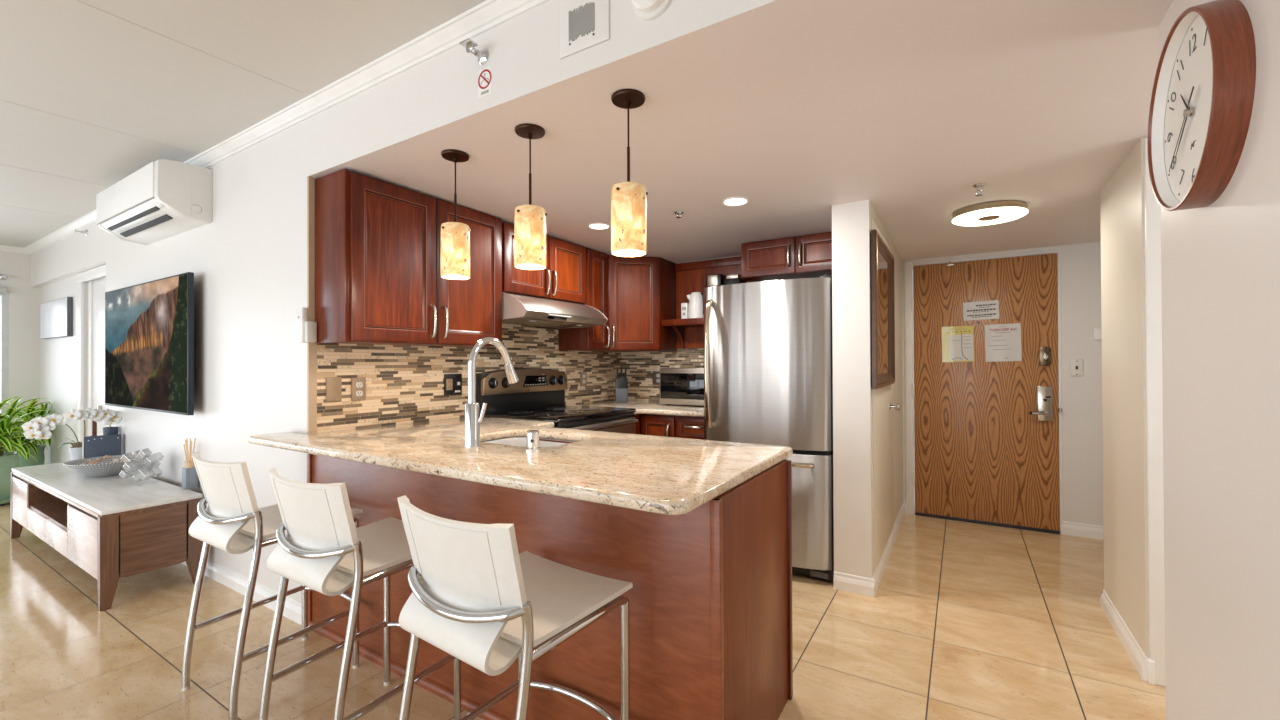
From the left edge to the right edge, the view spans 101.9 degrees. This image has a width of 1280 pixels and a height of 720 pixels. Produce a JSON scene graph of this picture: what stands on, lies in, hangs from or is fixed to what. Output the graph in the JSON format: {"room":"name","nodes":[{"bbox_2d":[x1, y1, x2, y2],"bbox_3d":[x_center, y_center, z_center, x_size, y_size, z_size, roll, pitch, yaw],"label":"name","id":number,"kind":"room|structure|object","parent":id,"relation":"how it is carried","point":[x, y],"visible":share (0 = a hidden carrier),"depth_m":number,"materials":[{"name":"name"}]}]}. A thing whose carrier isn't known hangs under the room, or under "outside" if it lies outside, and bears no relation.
{"room":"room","nodes":[
{"label":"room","id":0,"kind":"room"},
{"bbox_2d":[0,251,39,444],"bbox_3d":[-7.738,0.086,3.603,0.150,2.535,4.970,0,0,32],"label":"wall","id":1,"kind":"structure","parent":0,"point":[24,299],"depth_m":5.47,"materials":[{"name":"paint"}]},
{"bbox_2d":[0,287,8,448],"bbox_3d":[-7.552,0.244,3.787,0.130,2.000,3.780,0,0,32],"label":"window","id":2,"kind":"structure","parent":1,"relation":"in","point":[4,330],"depth_m":5.37,"materials":[{"name":"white glass"}]},
{"bbox_2d":[0,245,29,253],"bbox_3d":[-7.625,-1.156,3.602,0.058,0.053,4.480,0,0,32],"label":"crown molding","id":3,"kind":"structure","parent":1,"relation":"attached to","point":[2,247],"depth_m":5.40,"materials":[{"name":"white paint"}]},
{"bbox_2d":[11,445,45,466],"bbox_3d":[-6.128,1.087,5.190,0.254,0.439,0.254,0,0,32],"label":"pot","id":4,"kind":"object","parent":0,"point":[40,457],"depth_m":5.17,"materials":[{"name":"green ceramic"}]},
{"bbox_2d":[40,276,87,463],"bbox_3d":[-5.300,0.252,4.941,2.580,2.100,0.125,0,0,32],"label":"wall","id":5,"kind":"structure","parent":0,"point":[57,355],"depth_m":5.12,"materials":[{"name":"paint"}]},
{"bbox_2d":[40,297,72,338],"bbox_3d":[-5.799,-0.405,5.156,1.045,0.370,0.038,0,0,32],"label":"wall panel","id":6,"kind":"object","parent":5,"relation":"attached to","point":[56,316],"visible":1,"depth_m":5.06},
{"bbox_2d":[76,265,105,441],"bbox_3d":[-4.698,0.254,4.480,1.060,2.085,0.025,0,0,32],"label":"door frame","id":7,"kind":"structure","parent":5,"relation":"attached to","point":[98,272],"depth_m":4.69,"materials":[{"name":"white paint"}]},
{"bbox_2d":[87,276,105,435],"bbox_3d":[-4.634,0.271,4.497,0.850,2.030,0.058,0,0,32],"label":"door","id":8,"kind":"structure","parent":5,"relation":"in","point":[96,287],"depth_m":4.60,"materials":[{"name":"white paint"}]},
{"bbox_2d":[31,223,105,286],"bbox_3d":[-5.341,-0.996,4.891,2.580,0.415,0.120,0,0,32],"label":"lintel","id":9,"kind":"object","parent":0,"point":[77,253],"visible":0.5,"depth_m":4.74,"materials":[{"name":"paint"}]},
{"bbox_2d":[75,229,87,235],"bbox_3d":[-4.743,-1.089,4.409,0.056,0.056,0.070,0,0,32],"label":"sprinkler","id":10,"kind":"object","parent":9,"relation":"attached to","point":[85,232],"visible":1,"depth_m":4.42,"materials":[{"name":"silver metal"}]},
{"bbox_2d":[0,0,485,247],"bbox_3d":[-3.992,-1.260,1.244,9.320,0.102,4.900,0,0,32],"label":"ceiling","id":11,"kind":"structure","parent":0,"point":[93,93],"depth_m":2.20,"materials":[{"name":"paint"}]},
{"bbox_2d":[106,0,777,602],"bbox_3d":[-0.790,0.013,2.066,8.120,2.505,0.120,0,0,32],"label":"wall","id":12,"kind":"structure","parent":0,"point":[248,265],"depth_m":2.67,"materials":[{"name":"paint"}]},
{"bbox_2d":[105,272,193,414],"bbox_3d":[-3.324,-0.091,3.519,1.598,0.848,0.080,0,0,32],"label":"television","id":13,"kind":"object","parent":12,"relation":"attached to","point":[149,326],"visible":1,"depth_m":3.38,"materials":[{"name":"metal"}]},
{"bbox_2d":[96,159,211,244],"bbox_3d":[-3.074,-0.969,3.266,1.116,0.314,0.254,0,0,32],"label":"air conditioner","id":14,"kind":"object","parent":12,"relation":"attached to","point":[164,198],"visible":1,"depth_m":3.05,"materials":[{"name":"white plastic"}]},
{"bbox_2d":[182,559,301,624],"bbox_3d":[-2.934,1.236,3.313,3.145,0.092,0.014,0,0,32],"label":"baseboard","id":15,"kind":"structure","parent":12,"relation":"attached to","point":[237,582],"depth_m":2.81,"materials":[{"name":"white paint"}]},
{"bbox_2d":[24,0,549,253],"bbox_3d":[-2.723,-1.178,3.164,8.852,0.053,0.058,0,0,32],"label":"crown molding","id":16,"kind":"structure","parent":12,"relation":"attached to","point":[489,14],"depth_m":2.20,"materials":[{"name":"white paint"}]},
{"bbox_2d":[296,307,316,342],"bbox_3d":[-1.602,-0.167,2.493,0.088,0.167,0.056,0,0,32],"label":"intercom","id":17,"kind":"object","parent":12,"relation":"attached to","point":[306,331],"visible":1,"depth_m":2.47,"materials":[{"name":"white plastic"}]},
{"bbox_2d":[459,38,488,64],"bbox_3d":[-0.582,-1.083,1.821,0.056,0.056,0.085,0,0,32],"label":"sprinkler","id":18,"kind":"object","parent":12,"relation":"attached to","point":[482,56],"visible":1,"depth_m":1.83,"materials":[{"name":"silver metal"}]},
{"bbox_2d":[478,65,491,97],"bbox_3d":[-0.553,-0.991,1.851,0.068,0.097,0.006,0,0,32],"label":"warning sticker","id":19,"kind":"object","parent":12,"relation":"attached to","point":[484,75],"visible":1,"depth_m":1.85,"materials":[{"name":"paper"}]},
{"bbox_2d":[559,0,609,58],"bbox_3d":[-0.176,-1.072,1.614,0.195,0.215,0.009,0,0,32],"label":"air vent","id":20,"kind":"object","parent":12,"relation":"in","point":[583,24],"visible":1,"depth_m":1.61,"materials":[{"name":"metal"}]},
{"bbox_2d":[569,2,594,41],"bbox_3d":[-0.182,-1.052,1.614,0.100,0.099,0.004,0,0,32],"label":"grille","id":21,"kind":"object","parent":20,"relation":"attached to","point":[581,14],"depth_m":1.61,"materials":[{"name":"metal"}]},
{"bbox_2d":[631,0,671,20],"bbox_3d":[0.027,-1.044,1.465,0.142,0.142,0.047,0,0,32],"label":"smoke detector","id":22,"kind":"object","parent":12,"relation":"attached to","point":[646,10],"visible":1,"depth_m":1.47,"materials":[{"name":"white plastic"}]},
{"bbox_2d":[0,502,1165,719],"bbox_3d":[-2.293,1.324,2.358,11.000,0.100,8.600,0,0,32],"label":"floor","id":23,"kind":"structure","parent":0,"point":[963,620],"depth_m":2.28,"materials":[{"name":"tile"}]},
{"bbox_2d":[0,399,51,466],"bbox_3d":[-6.189,0.852,5.111,0.713,0.909,0.492,0,0,32],"label":"dracaena","id":24,"kind":"object","parent":23,"relation":"on","point":[38,451],"visible":0.27,"depth_m":5.17,"materials":[{"name":"green plant"}]},
{"bbox_2d":[0,396,52,505],"bbox_3d":[-5.848,0.820,4.683,0.720,0.964,0.771,0,0,-36],"label":"dracaena","id":25,"kind":"object","parent":23,"relation":"on","point":[9,460],"visible":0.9,"depth_m":4.68,"materials":[{"name":"green plant"}]},
{"bbox_2d":[0,452,19,505],"bbox_3d":[-5.828,1.077,4.668,0.343,0.449,0.343,0,0,32],"label":"pot","id":26,"kind":"object","parent":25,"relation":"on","point":[8,461],"depth_m":4.66,"materials":[{"name":"green ceramic"}]},
{"bbox_2d":[10,462,202,611],"bbox_3d":[-3.540,1.031,3.381,2.150,0.507,0.422,0,0,32],"label":"media console","id":27,"kind":"object","parent":23,"relation":"on","point":[114,527],"visible":0.89,"depth_m":2.90,"materials":[{"name":"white wood"}]},
{"bbox_2d":[21,414,85,460],"bbox_3d":[-4.377,0.592,3.930,0.184,0.385,0.394,0,0,32],"label":"orchid","id":28,"kind":"object","parent":27,"relation":"on","point":[39,427],"visible":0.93,"depth_m":3.86,"materials":[{"name":"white plant"}]},
{"bbox_2d":[63,408,121,434],"bbox_3d":[-4.039,0.566,3.839,0.115,0.434,0.313,0,0,32],"label":"orchid","id":29,"kind":"object","parent":27,"relation":"on","point":[109,417],"visible":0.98,"depth_m":3.85,"materials":[{"name":"white plant"}]},
{"bbox_2d":[92,420,96,435],"bbox_3d":[-4.043,0.613,3.852,0.008,0.340,0.024,-1,0,45],"label":"wooden stick","id":30,"kind":"object","parent":27,"relation":"on","point":[94,423],"visible":0.48,"depth_m":3.85,"materials":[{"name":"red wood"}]},
{"bbox_2d":[82,434,120,458],"bbox_3d":[-3.947,0.667,3.813,0.051,0.230,0.199,-1,0,44],"label":"box","id":31,"kind":"object","parent":27,"relation":"on","point":[101,445],"visible":0.74,"depth_m":3.79,"materials":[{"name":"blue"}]},
{"bbox_2d":[63,455,143,476],"bbox_3d":[-3.610,0.725,3.506,0.380,0.107,0.380,0,0,32],"label":"bowl","id":32,"kind":"object","parent":27,"relation":"on","point":[102,469],"visible":0.98,"depth_m":3.45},
{"bbox_2d":[121,451,163,481],"bbox_3d":[-3.119,0.659,3.255,0.203,0.215,0.200,0,0,-41],"label":"sculpture","id":33,"kind":"object","parent":27,"relation":"on","point":[135,451],"visible":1,"depth_m":3.25,"materials":[{"name":"metal"}]},
{"bbox_2d":[182,438,197,488],"bbox_3d":[-2.717,0.621,3.137,0.063,0.304,0.060,0,0,32],"label":"reed diffuser","id":34,"kind":"object","parent":27,"relation":"on","point":[189,473],"visible":0.92,"depth_m":3.12,"materials":[{"name":"grey ceramic"}]},
{"bbox_2d":[182,467,197,488],"bbox_3d":[-2.718,0.711,3.137,0.060,0.125,0.060,0,0,32],"label":"bottle","id":35,"kind":"object","parent":34,"relation":"on","point":[189,474],"depth_m":3.12,"materials":[{"name":"grey ceramic"}]},
{"bbox_2d":[182,451,362,719],"bbox_3d":[-1.450,0.813,2.099,0.438,0.911,0.504,0,0,32],"label":"bar stool","id":36,"kind":"object","parent":23,"relation":"on","point":[232,521],"visible":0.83,"depth_m":1.89,"materials":[{"name":"leather"}]},
{"bbox_2d":[259,468,460,719],"bbox_3d":[-0.914,0.809,1.767,0.438,0.911,0.504,0,0,32],"label":"bar stool","id":37,"kind":"object","parent":23,"relation":"on","point":[320,548],"visible":0.89,"depth_m":1.58,"materials":[{"name":"leather"}]},
{"bbox_2d":[397,495,632,719],"bbox_3d":[-0.318,0.804,1.383,0.438,0.911,0.504,0,0,36],"label":"bar stool","id":38,"kind":"object","parent":23,"relation":"on","point":[484,603],"visible":1,"depth_m":1.21,"materials":[{"name":"leather"}]},
{"bbox_2d":[307,437,792,719],"bbox_3d":[-0.502,0.824,2.230,2.123,0.884,0.734,0,0,32],"label":"base cabinet","id":39,"kind":"object","parent":23,"relation":"on","point":[710,597],"visible":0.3,"depth_m":1.62,"materials":[{"name":"brown wood"}]},
{"bbox_2d":[248,417,792,514],"bbox_3d":[-0.562,0.364,2.312,2.273,0.036,1.164,0,0,32],"label":"countertop","id":40,"kind":"structure","parent":39,"relation":"on","point":[649,473],"depth_m":1.83,"materials":[{"name":"stone"}]},
{"bbox_2d":[464,337,518,446],"bbox_3d":[-0.608,0.124,2.175,0.083,0.444,0.276,0,0,32],"label":"tap","id":41,"kind":"object","parent":40,"relation":"on","point":[473,416],"visible":1,"depth_m":2.08,"materials":[{"name":"silver metal"}]},
{"bbox_2d":[485,437,575,446],"bbox_3d":[-0.497,0.478,2.324,0.534,0.189,0.404,0,0,32],"label":"sink","id":42,"kind":"object","parent":40,"relation":"in","point":[515,441],"visible":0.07,"depth_m":2.53,"materials":[{"name":"ceramic"}]},
{"bbox_2d":[525,430,539,449],"bbox_3d":[-0.414,0.308,2.005,0.056,0.072,0.056,0,0,32],"label":"air gap cap","id":43,"kind":"object","parent":40,"relation":"on","point":[532,436],"visible":1,"depth_m":1.98,"materials":[{"name":"silver metal"}]},
{"bbox_2d":[476,368,638,433],"bbox_3d":[-0.520,0.664,3.462,0.774,1.218,0.828,0,0,32],"label":"range","id":44,"kind":"object","parent":23,"relation":"on","point":[538,394],"visible":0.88,"depth_m":3.47,"materials":[{"name":"black metal"}]},
{"bbox_2d":[484,405,635,423],"bbox_3d":[-0.516,0.353,3.460,0.642,0.030,0.828,0,0,32],"label":"cooktop","id":45,"kind":"object","parent":44,"relation":"in","point":[558,414],"depth_m":3.35,"materials":[{"name":"black glass"}]},
{"bbox_2d":[633,414,677,437],"bbox_3d":[0.007,0.836,4.147,0.969,0.878,0.872,0,0,32],"label":"base cabinet","id":46,"kind":"object","parent":23,"relation":"on","point":[648,424],"visible":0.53,"depth_m":3.72,"materials":[{"name":"brown wood"}]},
{"bbox_2d":[575,400,703,416],"bbox_3d":[0.128,0.372,4.070,1.238,0.036,0.880,0,0,32],"label":"countertop","id":47,"kind":"structure","parent":46,"relation":"on","point":[641,406],"depth_m":3.86,"materials":[{"name":"stone"}]},
{"bbox_2d":[615,378,627,401],"bbox_3d":[-0.159,0.256,4.454,0.104,0.204,0.114,0,0,-3],"label":"knife block","id":48,"kind":"object","parent":47,"relation":"on","point":[621,384],"visible":1,"depth_m":4.40,"materials":[{"name":"black plastic"}]},
{"bbox_2d":[660,367,703,405],"bbox_3d":[0.485,0.207,4.082,0.540,0.292,0.408,0,0,32],"label":"microwave","id":49,"kind":"object","parent":47,"relation":"on","point":[684,385],"visible":0.41,"depth_m":3.95,"materials":[{"name":"silver metal"}]},
{"bbox_2d":[677,416,703,439],"bbox_3d":[0.558,0.832,3.853,0.273,0.878,0.792,0,0,32],"label":"drawer","id":50,"kind":"object","parent":23,"relation":"on","point":[690,427],"visible":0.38,"depth_m":3.57,"materials":[{"name":"brown wood"}]},
{"bbox_2d":[704,274,833,581],"bbox_3d":[0.906,0.391,3.385,0.785,1.752,0.889,0,0,32],"label":"refrigerator","id":51,"kind":"object","parent":23,"relation":"on","point":[768,345],"visible":0.62,"depth_m":2.98,"materials":[{"name":"metal"}]},
{"bbox_2d":[311,0,1172,262],"bbox_3d":[1.456,-1.082,2.856,5.120,0.513,3.817,0,0,32],"label":"ceiling","id":52,"kind":"structure","parent":0,"point":[797,110],"depth_m":2.00,"materials":[{"name":"paint"}]},
{"bbox_2d":[441,149,470,279],"bbox_3d":[-0.796,-0.620,2.235,0.120,0.530,0.125,0,0,32],"label":"pendant lamp","id":53,"kind":"object","parent":52,"relation":"hanging from","point":[455,236],"visible":1,"depth_m":2.19,"materials":[{"name":"yellow glass"}]},
{"bbox_2d":[514,123,546,269],"bbox_3d":[-0.425,-0.623,2.003,0.120,0.530,0.125,0,0,32],"label":"pendant lamp","id":54,"kind":"object","parent":52,"relation":"hanging from","point":[529,220],"visible":1,"depth_m":1.96,"materials":[{"name":"yellow glass"}]},
{"bbox_2d":[588,223,610,229],"bbox_3d":[-0.262,-0.866,3.331,0.148,0.026,0.148,0,0,32],"label":"recessed light","id":55,"kind":"object","parent":52,"relation":"in","point":[598,226],"visible":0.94,"depth_m":3.33,"materials":[{"name":"white paint"}]},
{"bbox_2d":[611,89,647,256],"bbox_3d":[-0.040,-0.626,1.760,0.120,0.530,0.125,0,0,32],"label":"pendant lamp","id":56,"kind":"object","parent":52,"relation":"hanging from","point":[628,199],"visible":1,"depth_m":1.72,"materials":[{"name":"yellow glass"}]},
{"bbox_2d":[674,211,683,217],"bbox_3d":[0.226,-0.847,3.033,0.056,0.031,0.056,0,0,32],"label":"sprinkler","id":57,"kind":"object","parent":52,"relation":"attached to","point":[677,213],"visible":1,"depth_m":3.02,"materials":[{"name":"silver metal"}]},
{"bbox_2d":[722,197,748,205],"bbox_3d":[0.520,-0.872,2.834,0.148,0.026,0.148,0,0,32],"label":"recessed light","id":58,"kind":"object","parent":52,"relation":"in","point":[733,201],"visible":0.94,"depth_m":2.83,"materials":[{"name":"white paint"}]},
{"bbox_2d":[972,183,985,195],"bbox_3d":[1.674,-0.839,2.565,0.056,0.052,0.056,0,0,32],"label":"sprinkler","id":59,"kind":"object","parent":52,"relation":"attached to","point":[978,186],"visible":1,"depth_m":2.56,"materials":[{"name":"silver metal"}]},
{"bbox_2d":[952,200,1028,225],"bbox_3d":[1.987,-0.828,2.960,0.362,0.053,0.362,0,0,32],"label":"ceiling lamp","id":60,"kind":"object","parent":52,"relation":"attached to","point":[995,212],"visible":1,"depth_m":2.87,"materials":[{"name":"glass"}]},
{"bbox_2d":[832,200,871,578],"bbox_3d":[1.160,0.163,2.848,0.192,2.200,0.025,0,0,32],"label":"wall","id":61,"kind":"structure","parent":0,"point":[851,328],"depth_m":2.83,"materials":[{"name":"paint"}]},
{"bbox_2d":[833,571,873,596],"bbox_3d":[1.160,1.216,2.822,0.206,0.092,0.014,0,0,32],"label":"baseboard","id":62,"kind":"structure","parent":61,"relation":"attached to","point":[860,585],"depth_m":2.82,"materials":[{"name":"white paint"}]},
{"bbox_2d":[870,202,904,595],"bbox_3d":[1.681,0.165,3.676,0.206,2.200,1.979,0,0,32],"label":"wall","id":63,"kind":"structure","parent":0,"point":[898,479],"depth_m":3.87,"materials":[{"name":"paint"}]},
{"bbox_2d":[871,229,894,388],"bbox_3d":[1.486,-0.272,3.157,0.030,0.860,0.850,0,0,32],"label":"framed mirror","id":64,"kind":"object","parent":63,"relation":"attached to","point":[882,259],"visible":1,"depth_m":3.10,"materials":[{"name":"brown metal"}]},
{"bbox_2d":[878,252,890,373],"bbox_3d":[1.478,-0.272,3.162,0.005,0.716,0.706,0,0,32],"label":"mirror glass","id":65,"kind":"object","parent":64,"relation":"attached to","point":[884,263],"depth_m":3.20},
{"bbox_2d":[871,219,900,571],"bbox_3d":[1.542,0.193,3.214,0.076,1.940,0.950,0,0,32],"label":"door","id":66,"kind":"structure","parent":63,"relation":"in","point":[883,510],"depth_m":3.15,"materials":[{"name":"paint"}]},
{"bbox_2d":[902,242,1102,525],"bbox_3d":[2.941,0.162,3.954,1.670,2.200,0.180,0,0,32],"label":"wall","id":67,"kind":"structure","parent":0,"point":[1082,432],"depth_m":3.72,"materials":[{"name":"paint"}]},
{"bbox_2d":[905,250,1062,533],"bbox_3d":[2.639,0.226,4.053,1.012,2.075,0.067,0,0,32],"label":"door frame","id":68,"kind":"structure","parent":67,"relation":"attached to","point":[909,354],"depth_m":4.27,"materials":[{"name":"white paint"}]},
{"bbox_2d":[911,253,1062,530],"bbox_3d":[2.633,0.235,3.997,0.964,2.033,0.121,0,0,32],"label":"door","id":69,"kind":"structure","parent":67,"relation":"in","point":[986,434],"depth_m":3.99,"materials":[{"name":"brown wood"}]},
{"bbox_2d":[942,326,973,361],"bbox_3d":[2.503,-0.125,4.093,0.223,0.289,0.004,0,0,32],"label":"notice","id":70,"kind":"object","parent":69,"relation":"attached to","point":[957,341],"visible":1,"depth_m":4.09,"materials":[{"name":"yellow paper"}]},
{"bbox_2d":[950,329,970,347],"bbox_3d":[2.519,-0.170,4.083,0.142,0.153,0.001,0,0,32],"label":"print","id":71,"kind":"object","parent":70,"relation":"attached to","point":[959,338],"depth_m":4.08},
{"bbox_2d":[963,300,998,320],"bbox_3d":[2.633,-0.382,4.015,0.240,0.154,0.002,0,0,32],"label":"notice","id":72,"kind":"object","parent":69,"relation":"attached to","point":[981,310],"visible":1,"depth_m":4.01,"materials":[{"name":"white paper"}]},
{"bbox_2d":[967,304,996,317],"bbox_3d":[2.637,-0.380,4.011,0.191,0.100,0.001,0,0,32],"label":"print","id":73,"kind":"object","parent":72,"relation":"attached to","point":[973,310],"depth_m":4.01},
{"bbox_2d":[985,323,1021,361],"bbox_3d":[2.752,-0.131,3.940,0.237,0.294,0.002,0,0,32],"label":"notice","id":74,"kind":"object","parent":69,"relation":"attached to","point":[1002,341],"visible":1,"depth_m":3.94,"materials":[{"name":"white paper"}]},
{"bbox_2d":[989,326,1010,358],"bbox_3d":[2.735,-0.132,3.950,0.140,0.245,0.001,0,0,32],"label":"print","id":75,"kind":"object","parent":74,"relation":"attached to","point":[999,336],"depth_m":3.95},
{"bbox_2d":[915,512,1059,533],"bbox_3d":[2.652,1.253,4.018,0.927,0.022,0.048,0,0,32],"label":"threshold","id":76,"kind":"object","parent":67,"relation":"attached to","point":[916,513],"depth_m":3.98,"materials":[{"name":"wood"}]},
{"bbox_2d":[1070,359,1082,375],"bbox_3d":[3.126,0.055,3.719,0.072,0.118,0.022,0,0,32],"label":"light switch","id":77,"kind":"object","parent":67,"relation":"attached to","point":[1076,365],"visible":1,"depth_m":3.72,"materials":[{"name":"white plastic"}]},
{"bbox_2d":[1061,521,1103,539],"bbox_3d":[3.285,1.213,3.622,0.550,0.092,0.014,0,0,32],"label":"baseboard","id":78,"kind":"structure","parent":67,"relation":"attached to","point":[1068,528],"depth_m":3.70,"materials":[{"name":"white paint"}]},
{"bbox_2d":[1093,328,1101,339],"bbox_3d":[3.247,-0.182,3.644,0.101,0.082,0.024,0,0,32],"label":"door chime","id":79,"kind":"object","parent":67,"relation":"attached to","point":[1097,332],"visible":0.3,"depth_m":3.65,"materials":[{"name":"white plastic"}]},
{"bbox_2d":[1100,137,1148,657],"bbox_3d":[2.845,0.150,1.925,1.595,2.200,0.710,0,0,32],"label":"wall","id":80,"kind":"structure","parent":0,"point":[1122,197],"depth_m":2.26,"materials":[{"name":"paint"}]},
{"bbox_2d":[1100,589,1146,680],"bbox_3d":[2.162,1.209,2.338,0.014,0.092,0.720,0,0,32],"label":"baseboard","id":81,"kind":"structure","parent":80,"relation":"attached to","point":[1132,648],"depth_m":2.26,"materials":[{"name":"white paint"}]},
{"bbox_2d":[1144,138,1165,686],"bbox_3d":[2.017,0.194,2.014,0.096,2.120,0.050,0,0,32],"label":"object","id":82,"kind":"structure","parent":80,"relation":"attached to","point":[1152,209],"depth_m":2.01,"materials":[{"name":"white paint"}]},
{"bbox_2d":[1159,0,1279,719],"bbox_3d":[0.068,-0.008,-0.863,0.120,2.505,5.205,0,0,32],"label":"wall","id":83,"kind":"structure","parent":0,"point":[1220,260],"depth_m":1.04,"materials":[{"name":"paint"}]},
{"bbox_2d":[1147,0,1255,210],"bbox_3d":[1.191,-0.535,1.120,0.052,0.409,0.409,0,0,32],"label":"wall clock","id":84,"kind":"object","parent":83,"relation":"attached to","point":[1202,97],"visible":1,"depth_m":1.07,"materials":[{"name":"brown wood"}]},
{"bbox_3d":[0.735,0.148,4.298,2.058,2.250,0.120,0,0,32],"label":"wall","id":85,"kind":"structure","parent":0,"visible":0},
{"bbox_2d":[622,348,703,400],"bbox_3d":[0.412,0.139,4.420,1.358,0.472,0.012,0,0,32],"label":"wall","id":86,"kind":"structure","parent":85,"relation":"attached to","point":[640,366],"depth_m":4.62,"materials":[{"name":"tile"}]},
{"bbox_2d":[600,255,676,351],"bbox_3d":[-0.087,-0.455,4.362,0.577,0.760,0.615,0,0,32],"label":"upper cabinet","id":87,"kind":"object","parent":86,"relation":"attached to","point":[641,289],"visible":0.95,"depth_m":4.18,"materials":[{"name":"brown wood"}]},
{"bbox_2d":[652,371,659,384],"bbox_3d":[0.162,0.159,4.558,0.120,0.118,0.015,0,0,32],"label":"wall outlet","id":88,"kind":"object","parent":86,"relation":"attached to","point":[655,374],"visible":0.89,"depth_m":4.56,"materials":[{"name":"white plastic"}]},
{"bbox_2d":[662,256,749,348],"bbox_3d":[0.558,-0.464,4.166,0.731,0.726,0.268,0,0,32],"label":"open shelf unit","id":89,"kind":"object","parent":85,"relation":"attached to","point":[690,276],"visible":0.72,"depth_m":4.34,"materials":[{"name":"brown wood"}]},
{"bbox_2d":[681,303,688,318],"bbox_3d":[0.372,-0.397,4.244,0.055,0.135,0.056,0,0,32],"label":"canister","id":90,"kind":"object","parent":89,"relation":"on","point":[684,306],"visible":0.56,"depth_m":4.22,"materials":[{"name":"plastic"}]},
{"bbox_2d":[687,292,703,317],"bbox_3d":[0.461,-0.438,4.187,0.159,0.216,0.142,0,0,32],"label":"kettle","id":91,"kind":"object","parent":89,"relation":"on","point":[696,299],"visible":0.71,"depth_m":4.13,"materials":[{"name":"white plastic"}]},
{"bbox_2d":[706,274,725,286],"bbox_3d":[0.609,-0.503,4.143,0.133,0.345,0.179,0,0,32],"label":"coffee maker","id":92,"kind":"object","parent":89,"relation":"on","point":[712,280],"visible":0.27,"depth_m":4.08,"materials":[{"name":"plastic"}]},
{"bbox_2d":[724,274,745,284],"bbox_3d":[0.746,-0.499,4.075,0.130,0.335,0.150,0,0,32],"label":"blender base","id":93,"kind":"object","parent":89,"relation":"on","point":[730,278],"visible":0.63,"depth_m":4.02,"materials":[{"name":"black plastic"}]},
{"bbox_2d":[741,232,831,281],"bbox_3d":[1.137,-0.718,3.710,0.732,0.255,0.459,0,0,32],"label":"upper cabinet","id":94,"kind":"object","parent":85,"relation":"attached to","point":[805,256],"visible":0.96,"depth_m":3.58,"materials":[{"name":"brown wood"}]},
{"bbox_3d":[-0.875,0.151,3.778,0.130,2.250,2.700,0,0,32],"label":"wall","id":95,"kind":"structure","parent":0,"visible":0},
{"bbox_2d":[317,323,621,432],"bbox_3d":[-0.871,-0.014,3.652,0.012,0.780,2.670,0,0,32],"label":"wall","id":96,"kind":"structure","parent":95,"relation":"attached to","point":[405,383],"depth_m":3.03,"materials":[{"name":"tile"}]},
{"bbox_2d":[307,176,316,433],"bbox_3d":[-1.582,-0.256,2.507,0.014,1.255,0.038,0,0,32],"label":"trim","id":97,"kind":"structure","parent":96,"relation":"attached to","point":[311,346],"depth_m":2.50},
{"bbox_2d":[326,377,341,401],"bbox_3d":[-1.519,0.145,2.579,0.013,0.118,0.072,0,0,32],"label":"blank wall plate","id":98,"kind":"object","parent":96,"relation":"attached to","point":[333,384],"visible":1,"depth_m":2.57,"materials":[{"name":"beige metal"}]},
{"bbox_2d":[351,377,365,400],"bbox_3d":[-1.453,0.150,2.684,0.015,0.118,0.072,0,0,32],"label":"wall outlet","id":99,"kind":"object","parent":96,"relation":"attached to","point":[358,385],"visible":1,"depth_m":2.68,"materials":[{"name":"white plastic"}]},
{"bbox_2d":[356,382,362,387],"bbox_3d":[-1.449,0.128,2.682,0.004,0.028,0.034,0,0,32],"label":"receptacle","id":100,"kind":"object","parent":99,"relation":"attached to","point":[358,384],"depth_m":2.68,"materials":[{"name":"plastic"}]},
{"bbox_2d":[356,391,362,395],"bbox_3d":[-1.449,0.172,2.681,0.004,0.028,0.034,0,0,32],"label":"receptacle","id":101,"kind":"object","parent":99,"relation":"attached to","point":[358,393],"depth_m":2.68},
{"bbox_2d":[315,169,501,346],"bbox_3d":[-1.187,-0.477,2.826,0.325,0.794,0.942,0,0,32],"label":"upper cabinet","id":102,"kind":"object","parent":96,"relation":"attached to","point":[379,281],"visible":0.99,"depth_m":2.58,"materials":[{"name":"brown wood"}]},
{"bbox_2d":[444,374,461,394],"bbox_3d":[-1.139,0.149,3.180,0.026,0.128,0.125,0,0,32],"label":"wall outlet","id":103,"kind":"object","parent":96,"relation":"attached to","point":[452,382],"visible":1,"depth_m":3.17,"materials":[{"name":"black plastic"}]},
{"bbox_2d":[446,379,452,389],"bbox_3d":[-1.156,0.149,3.152,0.005,0.068,0.044,0,0,32],"label":"receptacle","id":104,"kind":"object","parent":103,"relation":"attached to","point":[449,382],"depth_m":3.15,"materials":[{"name":"plastic"}]},
{"bbox_2d":[502,222,585,304],"bbox_3d":[-0.717,-0.631,3.587,0.325,0.432,0.826,0,0,32],"label":"upper cabinet","id":105,"kind":"object","parent":96,"relation":"attached to","point":[563,278],"visible":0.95,"depth_m":3.53,"materials":[{"name":"brown wood"}]},
{"bbox_2d":[502,292,607,328],"bbox_3d":[-0.652,-0.328,3.548,0.472,0.170,0.828,0,0,32],"label":"range hood","id":106,"kind":"object","parent":105,"relation":"attached to","point":[516,309],"visible":0.9,"depth_m":3.36,"materials":[{"name":"silver metal"}]},
{"bbox_2d":[580,372,586,385],"bbox_3d":[-0.464,0.156,4.278,0.015,0.118,0.078,0,0,32],"label":"wall outlet","id":107,"kind":"object","parent":96,"relation":"attached to","point":[583,375],"visible":1,"depth_m":4.27,"materials":[{"name":"white plastic"}]},
{"bbox_2d":[558,247,609,350],"bbox_3d":[-0.424,-0.460,4.057,0.325,0.768,0.270,0,0,32],"label":"upper cabinet","id":108,"kind":"object","parent":96,"relation":"attached to","point":[594,338],"visible":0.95,"depth_m":3.98,"materials":[{"name":"brown wood"}]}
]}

